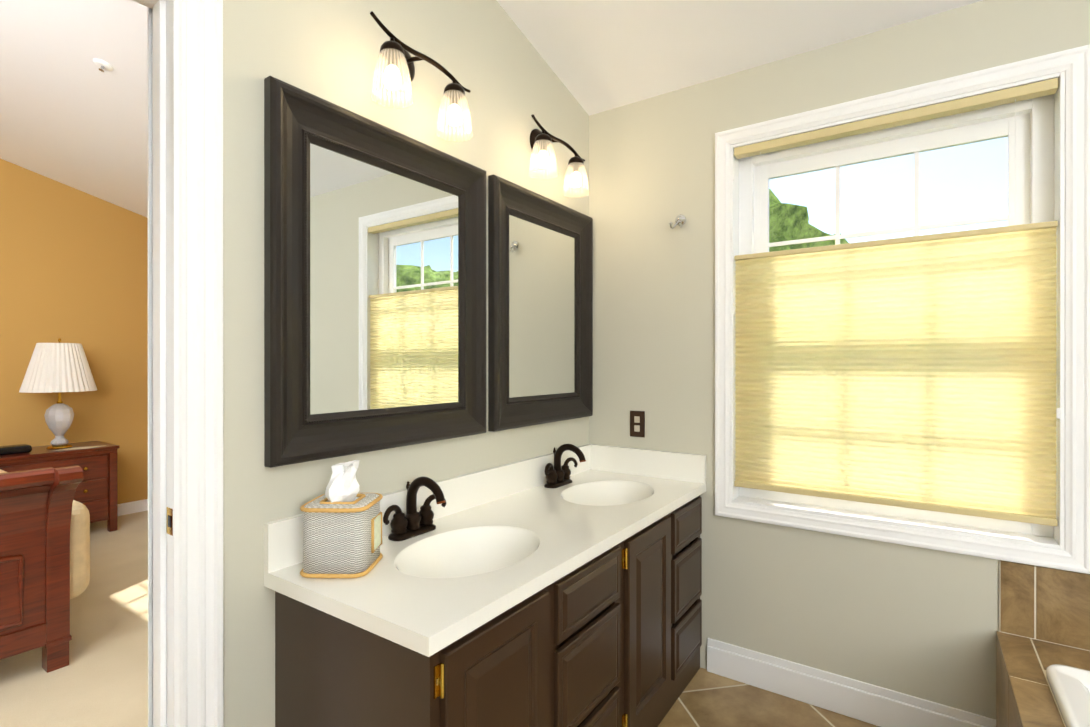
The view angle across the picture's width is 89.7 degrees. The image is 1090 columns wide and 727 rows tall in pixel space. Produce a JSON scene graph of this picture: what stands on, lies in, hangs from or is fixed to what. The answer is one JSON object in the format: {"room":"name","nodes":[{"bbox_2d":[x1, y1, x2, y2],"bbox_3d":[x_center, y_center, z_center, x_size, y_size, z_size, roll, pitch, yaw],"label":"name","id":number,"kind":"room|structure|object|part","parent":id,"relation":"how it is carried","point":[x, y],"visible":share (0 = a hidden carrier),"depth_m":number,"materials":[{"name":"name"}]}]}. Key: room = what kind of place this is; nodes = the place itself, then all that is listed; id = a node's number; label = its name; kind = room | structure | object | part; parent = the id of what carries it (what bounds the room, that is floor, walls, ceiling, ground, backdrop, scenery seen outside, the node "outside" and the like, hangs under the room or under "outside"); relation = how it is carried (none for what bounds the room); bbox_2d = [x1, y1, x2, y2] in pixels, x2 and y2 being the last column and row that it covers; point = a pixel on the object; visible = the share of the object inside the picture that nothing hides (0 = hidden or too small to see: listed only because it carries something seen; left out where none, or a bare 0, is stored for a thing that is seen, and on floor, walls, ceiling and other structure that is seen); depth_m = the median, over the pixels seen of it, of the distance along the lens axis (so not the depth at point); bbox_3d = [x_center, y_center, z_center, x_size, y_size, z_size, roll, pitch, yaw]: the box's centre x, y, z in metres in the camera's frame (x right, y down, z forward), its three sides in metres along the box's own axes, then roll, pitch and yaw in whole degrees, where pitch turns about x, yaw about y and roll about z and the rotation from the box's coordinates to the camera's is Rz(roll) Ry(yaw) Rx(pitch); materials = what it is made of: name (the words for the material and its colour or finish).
{"room":"bathroom","nodes":[
{"label":"bathroom","id":0,"kind":"room"},
{"bbox_2d":[0,510,147,726],"bbox_3d":[-2.931,1.314,1.865,4.245,0.112,5.050,0,0,34],"label":"floor","id":1,"kind":"structure","parent":0,"point":[100,679],"depth_m":2.33,"materials":[{"name":"beige carpet"}]},
{"bbox_2d":[0,465,89,672],"bbox_3d":[-3.389,0.592,2.309,2.674,1.355,1.765,0,0,34],"label":"bed","id":2,"kind":"object","parent":1,"relation":"on","point":[44,547],"visible":0.98,"depth_m":2.20,"materials":[{"name":"brown wood"}]},
{"bbox_2d":[0,469,89,598],"bbox_3d":[-3.313,0.817,2.257,2.010,0.425,1.765,0,0,34],"label":"comforter","id":3,"kind":"object","parent":2,"relation":"on","point":[80,516],"depth_m":2.38,"materials":[{"name":"beige fabric"}]},
{"bbox_2d":[0,441,119,531],"bbox_3d":[-3.599,0.943,3.959,0.474,0.650,0.730,0,0,34],"label":"nightstand","id":4,"kind":"object","parent":1,"relation":"on","point":[96,493],"visible":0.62,"depth_m":4.00,"materials":[{"name":"brown wood"}]},
{"bbox_2d":[0,444,31,455],"bbox_3d":[-3.652,0.590,3.753,0.120,0.054,0.190,0,0,34],"label":"alarm clock","id":5,"kind":"object","parent":4,"relation":"on","point":[15,449],"visible":1,"depth_m":3.73,"materials":[{"name":"black plastic"}]},
{"bbox_2d":[19,338,96,448],"bbox_3d":[-3.553,0.215,4.012,0.428,0.806,0.428,0,0,34],"label":"lamp","id":6,"kind":"object","parent":4,"relation":"on","point":[59,367],"visible":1,"depth_m":3.92,"materials":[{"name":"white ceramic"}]},
{"bbox_3d":[-3.553,0.028,4.012,0.428,0.350,0.428,0,0,34],"label":"lamp shade","id":7,"kind":"part","parent":6,"relation":"part of","materials":[{"name":"white fabric"}]},
{"bbox_2d":[53,445,106,450],"bbox_3d":[-3.393,0.616,3.994,0.125,0.002,0.320,0,0,34],"label":"doily","id":8,"kind":"object","parent":4,"relation":"on","point":[80,447],"visible":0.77,"depth_m":4.01,"materials":[{"name":"white fabric"}]},
{"bbox_2d":[0,158,147,503],"bbox_3d":[-4.595,-0.606,3.065,0.120,3.750,4.950,0,0,34],"label":"wall","id":9,"kind":"structure","parent":0,"point":[73,265],"depth_m":4.31,"materials":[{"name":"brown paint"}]},
{"bbox_2d":[118,499,147,515],"bbox_3d":[-4.582,1.216,2.967,0.015,0.107,4.800,0,0,34],"label":"baseboard","id":10,"kind":"structure","parent":9,"relation":"attached to","point":[132,507],"depth_m":4.60,"materials":[{"name":"white wood"}]},
{"bbox_2d":[223,0,592,726],"bbox_3d":[-1.183,-0.604,0.635,0.158,3.750,4.800,0,0,34],"label":"wall","id":11,"kind":"structure","parent":0,"point":[485,52],"depth_m":1.58,"materials":[{"name":"beige paint"}]},
{"bbox_2d":[133,0,223,726],"bbox_3d":[-1.063,0.242,0.843,0.166,2.259,1.008,0,0,34],"label":"door frame","id":12,"kind":"structure","parent":11,"relation":"attached to","point":[197,206],"depth_m":1.18,"materials":[{"name":"white wood"}]},
{"bbox_3d":[-1.122,0.242,0.884,0.023,2.259,1.008,0,0,34],"label":"door frame casing","id":13,"kind":"part","parent":12,"relation":"part of","materials":[{"name":"white wood"}]},
{"bbox_3d":[-0.801,0.337,1.169,0.016,0.024,0.001,0,0,34],"label":"door frame strike hole","id":14,"kind":"part","parent":12,"relation":"part of","materials":[{"name":"gold metal"}]},
{"bbox_2d":[167,507,172,535],"bbox_3d":[-0.798,0.337,1.167,0.040,0.057,0.004,0,0,34],"label":"strike plate","id":15,"kind":"object","parent":12,"relation":"attached to","point":[169,513],"visible":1,"depth_m":1.17,"materials":[{"name":"gold metal"}]},
{"bbox_3d":[-1.004,0.242,0.803,0.023,2.259,1.008,0,0,34],"label":"door frame casing","id":16,"kind":"part","parent":12,"relation":"part of","materials":[{"name":"white wood"}]},
{"bbox_3d":[-0.435,-0.217,1.619,0.036,0.925,0.779,0,0,34],"label":"mirror","id":17,"kind":"part","parent":11,"relation":"part of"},
{"bbox_3d":[-0.448,-0.217,1.628,0.004,0.703,0.557,0,0,34],"label":"glass","id":18,"kind":"part","parent":11,"relation":"part of","materials":[{"name":"white"}]},
{"bbox_2d":[370,11,472,141],"bbox_3d":[-0.369,-0.830,1.599,0.166,0.252,0.380,0,0,34],"label":"sconce","id":19,"kind":"object","parent":11,"relation":"attached to","point":[395,51],"visible":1,"depth_m":1.54,"materials":[{"name":"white glass"}]},
{"bbox_3d":[-0.414,-0.778,1.486,0.113,0.126,0.113,0,0,34],"label":"glass","id":20,"kind":"part","parent":19,"relation":"part of","materials":[{"name":"white glass"}]},
{"bbox_3d":[-0.414,-0.774,1.486,0.049,0.063,0.049,0,0,34],"label":"bulb","id":21,"kind":"part","parent":19,"relation":"part of","materials":[{"name":"white glass"}]},
{"bbox_3d":[-0.278,-0.767,1.684,0.113,0.126,0.113,0,0,34],"label":"glass","id":22,"kind":"part","parent":19,"relation":"part of","materials":[{"name":"white glass"}]},
{"bbox_3d":[-0.278,-0.762,1.684,0.049,0.063,0.049,0,0,34],"label":"bulb","id":23,"kind":"part","parent":19,"relation":"part of","materials":[{"name":"white glass"}]},
{"bbox_3d":[0.011,-0.218,2.269,0.036,0.925,0.714,0,0,34],"label":"mirror","id":24,"kind":"part","parent":11,"relation":"part of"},
{"bbox_3d":[-0.002,-0.218,2.279,0.004,0.703,0.492,0,0,34],"label":"glass","id":25,"kind":"part","parent":11,"relation":"part of","materials":[{"name":"white"}]},
{"bbox_2d":[528,114,588,197],"bbox_3d":[0.038,-0.830,2.193,0.166,0.252,0.380,0,0,34],"label":"sconce","id":26,"kind":"object","parent":11,"relation":"attached to","point":[542,141],"visible":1,"depth_m":2.18,"materials":[{"name":"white glass"}]},
{"bbox_3d":[-0.007,-0.779,2.080,0.113,0.126,0.113,0,0,34],"label":"glass","id":27,"kind":"part","parent":26,"relation":"part of","materials":[{"name":"white glass"}]},
{"bbox_3d":[-0.007,-0.774,2.080,0.049,0.063,0.049,0,0,34],"label":"bulb","id":28,"kind":"part","parent":26,"relation":"part of","materials":[{"name":"white glass"}]},
{"bbox_3d":[0.129,-0.767,2.278,0.113,0.126,0.113,0,0,34],"label":"glass","id":29,"kind":"part","parent":26,"relation":"part of","materials":[{"name":"white glass"}]},
{"bbox_3d":[0.129,-0.763,2.278,0.049,0.063,0.049,0,0,34],"label":"bulb","id":30,"kind":"part","parent":26,"relation":"part of","materials":[{"name":"white glass"}]},
{"bbox_2d":[0,0,982,217],"bbox_3d":[-1.506,-1.823,0.885,7.800,1.408,5.150,0,0,34],"label":"ceiling","id":31,"kind":"structure","parent":0,"point":[72,115],"depth_m":2.38,"materials":[{"name":"white paint"}]},
{"bbox_2d":[93,59,112,71],"bbox_3d":[-2.190,-1.469,2.718,0.080,0.046,0.079,0,0,34],"label":"sprinkler","id":32,"kind":"object","parent":31,"relation":"attached to","point":[102,65],"visible":1,"depth_m":2.71,"materials":[{"name":"white"}]},
{"bbox_2d":[658,667,878,726],"bbox_3d":[0.641,1.322,0.266,3.455,0.100,3.650,0,0,34],"label":"floor","id":33,"kind":"structure","parent":0,"point":[706,698],"depth_m":2.01,"materials":[{"name":"brown tile"}]},
{"bbox_2d":[264,444,705,726],"bbox_3d":[-0.001,0.797,1.791,0.558,0.946,1.555,0,0,34],"label":"bathroom vanity","id":34,"kind":"object","parent":33,"relation":"on","point":[561,586],"visible":1,"depth_m":1.46,"materials":[{"name":"paint"}]},
{"bbox_2d":[300,460,382,577],"bbox_3d":[-0.493,0.370,1.339,0.162,0.248,0.162,0,0,1],"label":"tissue box","id":35,"kind":"object","parent":34,"relation":"on","point":[342,527],"visible":1,"depth_m":1.27,"materials":[{"name":"wicker"}]},
{"bbox_2d":[996,560,1089,726],"bbox_3d":[1.848,0.868,0.765,1.788,0.808,1.156,0,0,34],"label":"tub surround","id":36,"kind":"object","parent":33,"relation":"on","point":[1043,656],"visible":1,"depth_m":1.63,"materials":[{"name":"beige tile"}]},
{"bbox_2d":[1046,664,1089,726],"bbox_3d":[1.799,1.005,0.735,1.575,0.363,0.835,0,0,34],"label":"tub","id":37,"kind":"object","parent":36,"relation":"in","point":[1067,687],"depth_m":1.38,"materials":[{"name":"white ceramic"}]},
{"bbox_2d":[589,0,1089,719],"bbox_3d":[1.603,-0.605,1.726,3.520,3.750,0.150,0,0,34],"label":"wall","id":38,"kind":"structure","parent":0,"point":[917,622],"depth_m":2.15,"materials":[{"name":"beige paint"}]},
{"bbox_2d":[630,411,644,436],"bbox_3d":[0.412,0.270,2.447,0.070,0.116,0.006,0,0,34],"label":"electrical outlet plate","id":39,"kind":"object","parent":38,"relation":"attached to","point":[637,423],"visible":1,"depth_m":2.44,"materials":[{"name":"brown plastic"}]},
{"bbox_2d":[669,214,685,228],"bbox_3d":[0.559,-0.600,2.308,0.052,0.069,0.068,0,0,34],"label":"robe hook","id":40,"kind":"object","parent":38,"relation":"attached to","point":[680,220],"visible":0.98,"depth_m":2.32,"materials":[{"name":"silver metal"}]},
{"bbox_2d":[707,638,995,726],"bbox_3d":[1.055,1.203,2.003,0.931,0.135,0.015,0,0,34],"label":"baseboard","id":41,"kind":"structure","parent":38,"relation":"attached to","point":[864,702],"depth_m":2.00,"materials":[{"name":"white wood"}]},
{"bbox_2d":[715,44,1089,573],"bbox_3d":[1.198,-0.160,1.993,1.110,1.560,0.169,0,0,34],"label":"bathroom window","id":42,"kind":"structure","parent":38,"relation":"in","point":[1052,157],"depth_m":1.85,"materials":[{"name":"white"}]},
{"bbox_3d":[1.229,-0.164,2.038,0.758,1.195,0.028,0,0,34],"label":"glass","id":43,"kind":"part","parent":42,"relation":"part of","materials":[{"name":"clear glass"}]},
{"bbox_3d":[1.229,-0.160,2.038,0.868,1.318,0.046,0,0,34],"label":"sash","id":44,"kind":"part","parent":42,"relation":"part of","materials":[{"name":"white plastic"}]},
{"bbox_2d":[732,78,1059,525],"bbox_3d":[1.170,-0.186,1.953,0.973,1.366,0.058,0,0,34],"label":"window blind","id":45,"kind":"object","parent":42,"relation":"attached to","point":[916,372],"visible":0.92,"depth_m":1.89,"materials":[{"name":"beige fabric"}]},
{"bbox_3d":[1.173,-0.636,1.956,0.774,0.401,0.002,0,0,34],"label":"cord","id":46,"kind":"part","parent":45,"relation":"part of","materials":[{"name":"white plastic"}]},
{"label":"outside","id":47,"kind":"structure","parent":0,"visible":0},
{"bbox_3d":[14.342,4.350,23.217,120.000,0.200,130.000,0,0,34],"label":"ground","id":48,"kind":"structure","parent":47,"visible":0},
{"bbox_2d":[769,189,848,251],"bbox_3d":[15.869,-0.502,8.846,31.032,9.544,17.864,0,0,34],"label":"trees","id":49,"kind":"object","parent":48,"relation":"on","point":[806,234],"depth_m":11.95,"materials":[{"name":"green plant"}]}
]}

